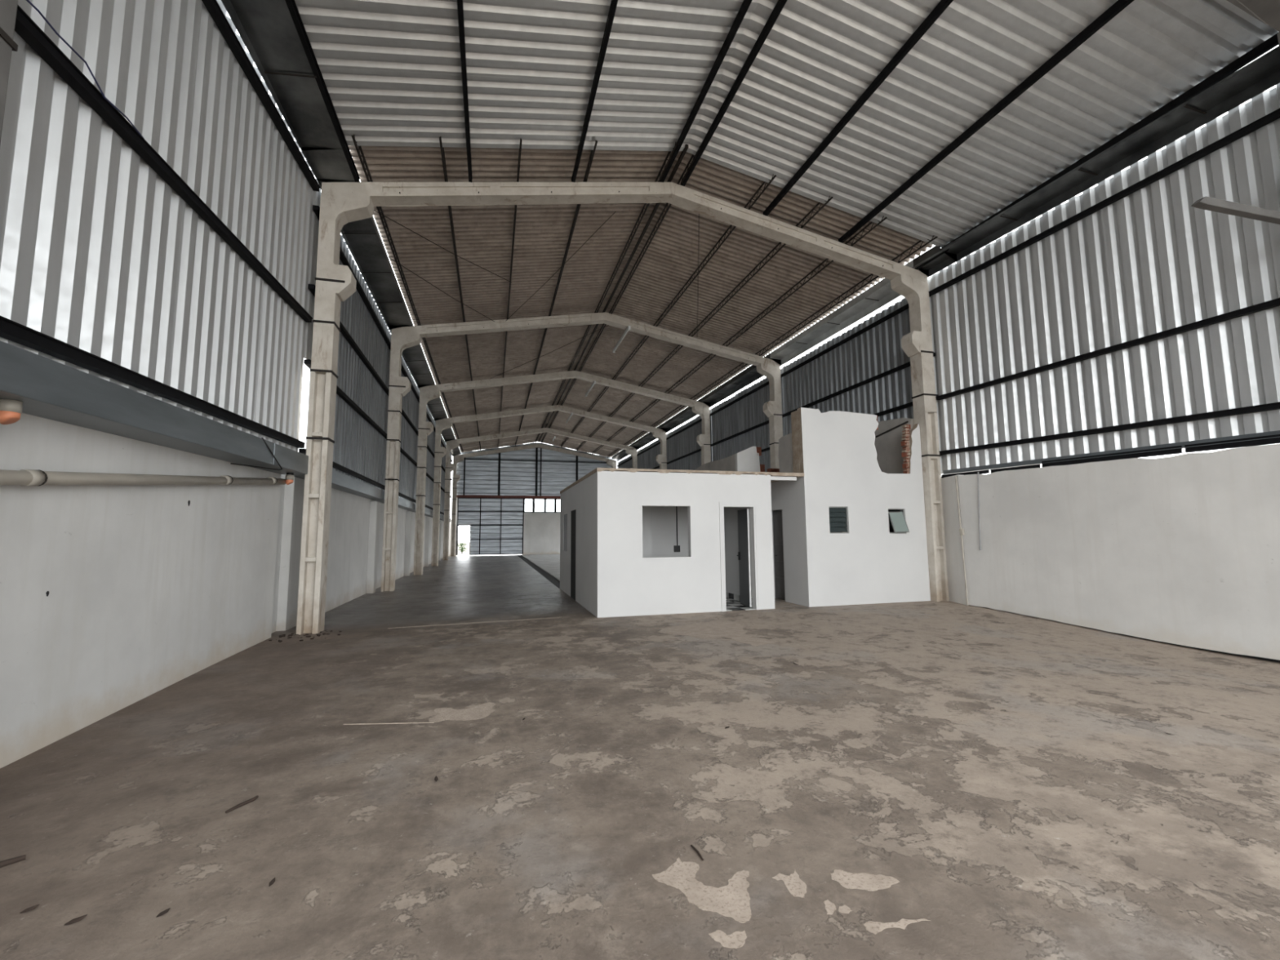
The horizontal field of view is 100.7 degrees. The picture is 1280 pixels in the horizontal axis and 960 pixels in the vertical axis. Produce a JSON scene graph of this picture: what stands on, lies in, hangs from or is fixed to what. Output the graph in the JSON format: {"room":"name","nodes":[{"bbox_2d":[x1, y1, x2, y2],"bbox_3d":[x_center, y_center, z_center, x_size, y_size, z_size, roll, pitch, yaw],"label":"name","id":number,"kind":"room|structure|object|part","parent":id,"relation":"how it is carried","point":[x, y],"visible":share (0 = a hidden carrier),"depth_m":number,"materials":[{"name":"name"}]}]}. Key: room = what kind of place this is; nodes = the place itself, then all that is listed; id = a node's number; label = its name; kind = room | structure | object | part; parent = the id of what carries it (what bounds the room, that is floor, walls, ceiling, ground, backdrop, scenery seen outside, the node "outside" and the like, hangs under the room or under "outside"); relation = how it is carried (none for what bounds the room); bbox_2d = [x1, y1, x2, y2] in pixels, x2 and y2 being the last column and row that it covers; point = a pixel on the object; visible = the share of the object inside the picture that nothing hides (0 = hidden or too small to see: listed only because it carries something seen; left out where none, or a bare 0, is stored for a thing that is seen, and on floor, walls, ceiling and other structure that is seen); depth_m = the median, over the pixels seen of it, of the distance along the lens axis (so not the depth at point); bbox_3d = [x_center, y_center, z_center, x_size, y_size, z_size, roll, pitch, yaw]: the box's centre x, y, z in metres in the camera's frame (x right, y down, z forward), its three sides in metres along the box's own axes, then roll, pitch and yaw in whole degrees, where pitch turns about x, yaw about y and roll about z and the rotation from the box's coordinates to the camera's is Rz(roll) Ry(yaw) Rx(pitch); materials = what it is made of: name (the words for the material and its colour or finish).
{"room":"empty warehouse","nodes":[
{"label":"empty warehouse","id":0,"kind":"room"},
{"bbox_2d":[0,0,453,768],"bbox_3d":[-8.620,-0.406,18.509,0.680,8.213,48.410,1,-6,-16],"label":"wall","id":1,"kind":"structure","parent":0,"point":[157,290],"depth_m":5.28,"materials":[{"name":"grey paint"}]},
{"bbox_2d":[0,399,22,424],"bbox_3d":[-4.293,-0.483,3.608,0.113,0.214,0.116,1,-6,-16],"label":"pipe end","id":2,"kind":"object","parent":1,"relation":"attached to","point":[11,411],"visible":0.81,"depth_m":3.58,"materials":[{"name":"orange plastic"}]},
{"bbox_2d":[26,0,144,138],"bbox_3d":[-4.236,-3.122,4.020,0.064,0.112,1.552,1,-6,-16],"label":"wire","id":3,"kind":"object","parent":1,"relation":"on","point":[28,1],"visible":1,"depth_m":3.99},
{"bbox_2d":[0,469,285,485],"bbox_3d":[-3.942,-0.015,1.899,0.124,1.415,13.960,1,-6,-16],"label":"drain pipe","id":4,"kind":"object","parent":1,"relation":"attached to","point":[23,477],"visible":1,"depth_m":4.74,"materials":[{"name":"plastic"}]},
{"bbox_2d":[285,472,293,484],"bbox_3d":[-5.729,-0.024,8.669,0.113,0.214,0.116,1,-6,-16],"label":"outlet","id":5,"kind":"object","parent":4,"relation":"attached to","point":[290,476],"visible":0.89,"depth_m":8.63,"materials":[{"name":"plastic"}]},
{"bbox_2d":[231,437,282,470],"bbox_3d":[-5.365,-0.359,7.459,0.377,0.375,0.708,1,-6,-16],"label":"cable","id":6,"kind":"object","parent":1,"relation":"on","point":[281,468],"visible":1,"depth_m":7.44,"materials":[{"name":"black plastic"}]},
{"bbox_2d":[448,442,612,555],"bbox_3d":[-8.713,1.539,43.969,13.800,9.420,0.400,1,-6,-16],"label":"wall","id":7,"kind":"structure","parent":0,"point":[537,473],"depth_m":43.87,"materials":[{"name":"grey metal"}]},
{"bbox_3d":[-14.102,-0.401,42.580,0.100,3.287,0.120,1,-6,-16],"label":"gable post","id":8,"kind":"part","parent":7,"relation":"part of","materials":[{"name":"black metal"}]},
{"bbox_2d":[456,497,524,555],"bbox_3d":[-11.981,3.705,42.562,5.155,4.540,0.150,1,-6,-16],"label":"door","id":9,"kind":"structure","parent":7,"relation":"in","point":[496,524],"depth_m":42.62,"materials":[{"name":"black paint"}]},
{"bbox_3d":[-11.503,-0.592,43.328,0.160,3.776,0.120,1,-6,-16],"label":"gable post","id":10,"kind":"part","parent":7,"relation":"part of","materials":[{"name":"black metal"}]},
{"bbox_3d":[-8.434,-1.595,44.312,12.600,0.080,0.080,1,-6,-16],"label":"gable rail","id":11,"kind":"part","parent":7,"relation":"part of","materials":[{"name":"black metal"}]},
{"bbox_3d":[-8.615,-0.804,44.158,0.160,4.319,0.120,1,-6,-16],"label":"gable post","id":12,"kind":"part","parent":7,"relation":"part of","materials":[{"name":"black metal"}]},
{"bbox_3d":[-8.278,-0.784,44.250,0.100,4.292,0.120,1,-6,-16],"label":"gable post","id":13,"kind":"part","parent":7,"relation":"part of","materials":[{"name":"black metal"}]},
{"bbox_2d":[524,497,560,512],"bbox_3d":[-5.901,2.171,44.731,7.830,1.170,0.160,1,-6,-16],"label":"window","id":14,"kind":"structure","parent":7,"relation":"in","point":[531,505],"depth_m":44.10,"materials":[{"name":"white glass"}]},
{"bbox_3d":[-9.207,2.103,43.839,0.740,1.040,0.008,1,-6,-16],"label":"pane","id":15,"kind":"part","parent":14,"relation":"part of","materials":[{"name":"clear glass"}]},
{"bbox_3d":[-8.364,2.120,44.073,0.890,1.040,0.008,1,-6,-16],"label":"pane","id":16,"kind":"part","parent":14,"relation":"part of","materials":[{"name":"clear glass"}]},
{"bbox_3d":[-7.497,2.137,44.314,0.790,1.040,0.008,1,-6,-16],"label":"pane","id":17,"kind":"part","parent":14,"relation":"part of","materials":[{"name":"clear glass"}]},
{"bbox_3d":[-6.654,2.154,44.548,0.840,1.040,0.008,1,-6,-16],"label":"pane","id":18,"kind":"part","parent":14,"relation":"part of","materials":[{"name":"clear glass"}]},
{"bbox_3d":[-5.356,-0.453,45.033,0.160,3.743,0.120,1,-6,-16],"label":"gable post","id":19,"kind":"part","parent":7,"relation":"part of","materials":[{"name":"black metal"}]},
{"bbox_2d":[0,554,1279,959],"bbox_3d":[-1.776,3.656,19.212,14.200,0.200,54.500,1,-6,-16],"label":"floor","id":20,"kind":"structure","parent":0,"point":[927,780],"depth_m":3.26,"materials":[{"name":"concrete"}]},
{"bbox_2d":[0,854,26,867],"bbox_3d":[-3.178,1.908,2.627,0.035,0.028,0.177,-6,-8,43],"label":"twig","id":21,"kind":"object","parent":20,"relation":"on","point":[10,861],"visible":1,"depth_m":2.65,"materials":[{"name":"brown wood"}]},
{"bbox_2d":[18,903,39,913],"bbox_3d":[-2.648,1.860,2.300,0.060,0.014,0.021,5,-8,-40],"label":"dry leaf","id":22,"kind":"object","parent":20,"relation":"on","point":[32,908],"visible":1,"depth_m":2.30,"materials":[{"name":"brown plant"}]},
{"bbox_2d":[63,914,87,925],"bbox_3d":[-2.367,1.845,2.223,0.070,0.015,0.024,4,-7,-35],"label":"dry leaf","id":23,"kind":"object","parent":20,"relation":"on","point":[79,918],"visible":1,"depth_m":2.22,"materials":[{"name":"brown plant"}]},
{"bbox_2d":[155,907,169,917],"bbox_3d":[-2.035,1.847,2.264,0.018,0.012,0.050,-4,-7,32],"label":"dry leaf","id":24,"kind":"object","parent":20,"relation":"on","point":[164,912],"visible":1,"depth_m":2.26,"materials":[{"name":"brown plant"}]},
{"bbox_2d":[225,795,258,813],"bbox_3d":[-2.381,1.943,3.178,0.024,0.019,0.191,-2,-6,17],"label":"twig","id":25,"kind":"object","parent":20,"relation":"on","point":[254,798],"visible":1,"depth_m":3.17,"materials":[{"name":"brown wood"}]},
{"bbox_2d":[268,877,275,886],"bbox_3d":[-1.706,1.864,2.459,0.018,0.012,0.050,0,-6,-2],"label":"dry leaf","id":26,"kind":"object","parent":20,"relation":"on","point":[273,881],"visible":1,"depth_m":2.46,"materials":[{"name":"brown plant"}]},
{"bbox_2d":[268,630,342,642],"bbox_3d":[-5.377,2.535,8.617,0.953,0.038,0.919,1,-6,-16],"label":"crumbs","id":27,"kind":"object","parent":20,"relation":"on","point":[291,634],"visible":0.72,"depth_m":8.60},
{"bbox_2d":[450,444,616,556],"bbox_3d":[-8.469,1.650,43.775,13.334,9.356,0.384,1,-6,-16],"label":"frame","id":28,"kind":"object","parent":20,"relation":"on","point":[459,458],"visible":0.66,"depth_m":42.78,"materials":[{"name":"concrete"}]},
{"bbox_2d":[442,427,637,559],"bbox_3d":[-6.638,0.966,37.231,13.334,9.356,0.384,1,-6,-16],"label":"frame","id":29,"kind":"object","parent":20,"relation":"on","point":[452,444],"visible":0.65,"depth_m":36.32,"materials":[{"name":"concrete"}]},
{"bbox_2d":[431,404,666,565],"bbox_3d":[-4.802,0.280,30.667,13.334,9.356,0.384,1,-6,-16],"label":"frame","id":30,"kind":"object","parent":20,"relation":"on","point":[442,424],"visible":0.69,"depth_m":29.91,"materials":[{"name":"concrete"}]},
{"bbox_2d":[565,412,573,422],"bbox_3d":[-4.288,-3.937,32.243,0.080,0.479,2.440,1,-6,-16],"label":"tube light","id":31,"kind":"object","parent":30,"relation":"hanging from","point":[571,414],"visible":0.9,"depth_m":32.06,"materials":[{"name":"white glass"}]},
{"bbox_2d":[413,370,711,575],"bbox_3d":[-2.992,-0.396,24.200,13.334,9.356,0.384,1,-6,-16],"label":"frame","id":32,"kind":"object","parent":20,"relation":"on","point":[427,393],"visible":0.72,"depth_m":23.42,"materials":[{"name":"concrete"}]},
{"bbox_2d":[585,380,595,396],"bbox_3d":[-2.415,-4.599,25.844,0.080,0.464,2.440,1,-6,-16],"label":"tube light","id":33,"kind":"object","parent":32,"relation":"hanging from","point":[594,381],"visible":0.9,"depth_m":25.79,"materials":[{"name":"white glass"}]},
{"bbox_2d":[381,312,782,591],"bbox_3d":[-1.201,-1.065,17.799,13.334,9.356,0.384,1,-6,-16],"label":"frame","id":34,"kind":"object","parent":20,"relation":"on","point":[402,338],"visible":0.76,"depth_m":16.99,"materials":[{"name":"concrete"}]},
{"bbox_2d":[613,325,631,352],"bbox_3d":[-0.688,-5.282,19.375,0.080,0.479,2.440,1,-6,-16],"label":"tube light","id":35,"kind":"object","parent":34,"relation":"hanging from","point":[628,327],"visible":0.9,"depth_m":19.15,"materials":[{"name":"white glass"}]},
{"bbox_2d":[296,182,949,635],"bbox_3d":[0.668,-1.763,11.121,13.334,9.356,0.384,1,-6,-16],"label":"frame","id":36,"kind":"object","parent":20,"relation":"on","point":[341,203],"visible":0.84,"depth_m":10.41,"materials":[{"name":"concrete"}]},
{"bbox_2d":[0,0,1279,144],"bbox_3d":[2.486,-2.442,4.624,13.334,9.356,0.384,1,-6,-16],"label":"frame","id":37,"kind":"object","parent":20,"relation":"on","point":[1267,11],"visible":1,"depth_m":3.08,"materials":[{"name":"metal"}]},
{"bbox_2d":[560,467,804,617],"bbox_3d":[0.611,1.576,13.851,4.670,2.970,5.968,1,-6,-16],"label":"building","id":38,"kind":"structure","parent":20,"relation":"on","point":[618,526],"depth_m":11.04,"materials":[{"name":"white paint"}]},
{"bbox_3d":[-1.667,1.878,13.427,0.055,2.220,0.800,1,-6,-16],"label":"door","id":39,"kind":"part","parent":38,"relation":"part of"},
{"bbox_2d":[674,506,679,551],"bbox_3d":[0.917,0.942,13.282,0.150,1.710,0.050,1,-6,-16],"label":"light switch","id":40,"kind":"object","parent":38,"relation":"attached to","point":[677,548],"visible":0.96,"depth_m":13.22,"materials":[{"name":"black plastic"}]},
{"bbox_2d":[694,446,764,471],"bbox_3d":[2.597,-0.248,15.990,0.830,1.040,3.200,1,-6,-16],"label":"wall remnant","id":41,"kind":"structure","parent":38,"relation":"on","point":[747,460],"depth_m":14.53,"materials":[{"name":"grey paint"}]},
{"bbox_3d":[2.246,1.717,11.971,0.083,0.180,0.120,1,-6,-16],"label":"door handle","id":42,"kind":"part","parent":38,"relation":"part of","materials":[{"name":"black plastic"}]},
{"bbox_3d":[2.082,1.619,11.242,0.890,2.290,0.188,1,-6,-16],"label":"door frame","id":43,"kind":"part","parent":38,"relation":"part of","materials":[{"name":"white paint"}]},
{"bbox_3d":[2.316,1.706,11.778,0.035,2.100,0.719,0,-6,-7],"label":"door","id":44,"kind":"part","parent":38,"relation":"part of","materials":[{"name":"grey paint"}]},
{"bbox_2d":[690,844,703,860],"bbox_3d":[0.289,1.871,2.667,0.015,0.011,0.131,2,-6,-20],"label":"twig","id":45,"kind":"object","parent":20,"relation":"on","point":[691,846],"visible":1,"depth_m":2.66,"materials":[{"name":"brown wood"}]},
{"bbox_2d":[770,407,930,607],"bbox_3d":[4.156,0.768,14.749,4.270,4.700,5.810,1,-6,-16],"label":"partially built structure","id":46,"kind":"object","parent":20,"relation":"on","point":[851,530],"visible":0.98,"depth_m":12.13,"materials":[{"name":"plaster"},{"name":"white paint"},{"name":"red brick"}]},
{"bbox_3d":[3.429,1.821,12.891,0.045,2.140,0.630,1,-6,-16],"label":"passage door","id":47,"kind":"part","parent":46,"relation":"part of","materials":[{"name":"paint"}]},
{"bbox_3d":[5.997,0.974,12.294,0.431,0.480,0.160,1,-6,-16],"label":"tilted sash","id":48,"kind":"part","parent":46,"relation":"part of","materials":[{"name":"glass"}]},
{"bbox_3d":[5.997,0.974,12.294,0.389,0.488,0.155,1,-6,-16],"label":"tilted pane","id":49,"kind":"part","parent":46,"relation":"part of","materials":[{"name":"clear glass"}]},
{"bbox_3d":[3.574,0.022,14.565,0.199,0.130,0.199,1,-6,-16],"label":"brick","id":50,"kind":"object","parent":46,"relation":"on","visible":0},
{"bbox_3d":[3.601,-0.110,14.587,0.199,0.130,0.199,1,-6,-16],"label":"brick","id":51,"kind":"object","parent":50,"relation":"on","visible":0},
{"bbox_2d":[766,468,776,472],"bbox_3d":[3.629,-0.243,14.608,0.190,0.130,0.190,1,-6,-13],"label":"brick","id":52,"kind":"object","parent":51,"relation":"on","point":[774,470],"visible":0.64,"depth_m":14.58,"materials":[{"name":"red brick"}]},
{"bbox_2d":[284,0,1279,457],"bbox_3d":[-1.953,-5.025,21.147,12.620,1.499,48.965,1,-6,-16],"label":"ceiling","id":53,"kind":"structure","parent":0,"point":[892,130],"depth_m":9.55,"materials":[{"name":"metal"}]},
{"bbox_2d":[221,0,461,456],"bbox_3d":[-8.128,-4.183,19.036,0.636,0.994,48.400,1,-6,-16],"label":"rain gutter","id":54,"kind":"object","parent":53,"relation":"attached to","point":[267,28],"visible":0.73,"depth_m":8.37,"materials":[{"name":"metal"}]},
{"bbox_3d":[-5.230,-5.145,14.886,0.016,0.422,5.183,-2,-6,14],"label":"bracing rod","id":55,"kind":"part","parent":53,"relation":"part of","materials":[{"name":"metal"}]},
{"bbox_3d":[-4.438,-5.432,12.633,0.016,0.521,4.484,-3,-6,23],"label":"bracing rod","id":56,"kind":"part","parent":53,"relation":"part of","materials":[{"name":"metal"}]},
{"bbox_3d":[-3.629,-5.030,20.905,7.768,0.593,0.016,-5,-8,40],"label":"bracing rod","id":57,"kind":"part","parent":53,"relation":"part of","materials":[{"name":"metal"}]},
{"bbox_3d":[-2.545,-5.638,14.801,0.016,0.498,6.649,4,-7,-37],"label":"bracing rod","id":58,"kind":"part","parent":53,"relation":"part of","materials":[{"name":"metal"}]},
{"bbox_3d":[1.675,-5.683,15.308,0.016,0.484,7.188,-1,-6,6],"label":"bracing rod","id":59,"kind":"part","parent":53,"relation":"part of","materials":[{"name":"metal"}]},
{"bbox_2d":[611,45,1279,462],"bbox_3d":[4.265,-4.039,22.489,0.456,0.885,48.400,1,-6,-16],"label":"rain gutter","id":60,"kind":"object","parent":53,"relation":"attached to","point":[1261,74],"visible":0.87,"depth_m":10.16,"materials":[{"name":"metal"}]},
{"bbox_2d":[616,83,1279,662],"bbox_3d":[4.494,0.170,22.117,0.500,8.483,48.411,1,-6,-16],"label":"wall","id":61,"kind":"structure","parent":0,"point":[1128,321],"depth_m":9.06,"materials":[{"name":"silver metal"}]},
{"bbox_2d":[955,476,968,605],"bbox_3d":[7.085,1.324,11.678,0.050,2.821,0.125,1,-6,-16],"label":"pipe","id":62,"kind":"object","parent":61,"relation":"attached to","point":[961,531],"visible":1,"depth_m":11.65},
{"bbox_2d":[977,471,981,550],"bbox_3d":[7.217,0.660,11.285,0.040,1.661,0.112,1,-6,-16],"label":"conduit","id":63,"kind":"object","parent":61,"relation":"attached to","point":[980,546],"visible":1,"depth_m":11.27,"materials":[{"name":"grey plastic"}]},
{"bbox_2d":[1191,196,1279,224],"bbox_3d":[7.715,-3.358,6.632,2.278,0.300,0.200,1,-6,-16],"label":"bar","id":64,"kind":"object","parent":61,"relation":"attached to","point":[1208,203],"visible":1,"depth_m":6.49,"materials":[{"name":"metal"}]},
{"label":"outside","id":65,"kind":"structure","parent":0,"visible":0},
{"bbox_2d":[457,542,469,555],"bbox_3d":[-5.893,5.828,39.488,130.000,0.230,200.000,1,-6,-16],"label":"ground","id":66,"kind":"structure","parent":65,"point":[467,553],"depth_m":61.20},
{"bbox_2d":[457,542,467,553],"bbox_3d":[-16.091,6.190,48.061,0.974,1.041,1.030,1,-6,-16],"label":"shrub","id":67,"kind":"object","parent":66,"relation":"on","point":[461,548],"visible":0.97,"depth_m":48.03,"materials":[{"name":"green plant"}]}
]}

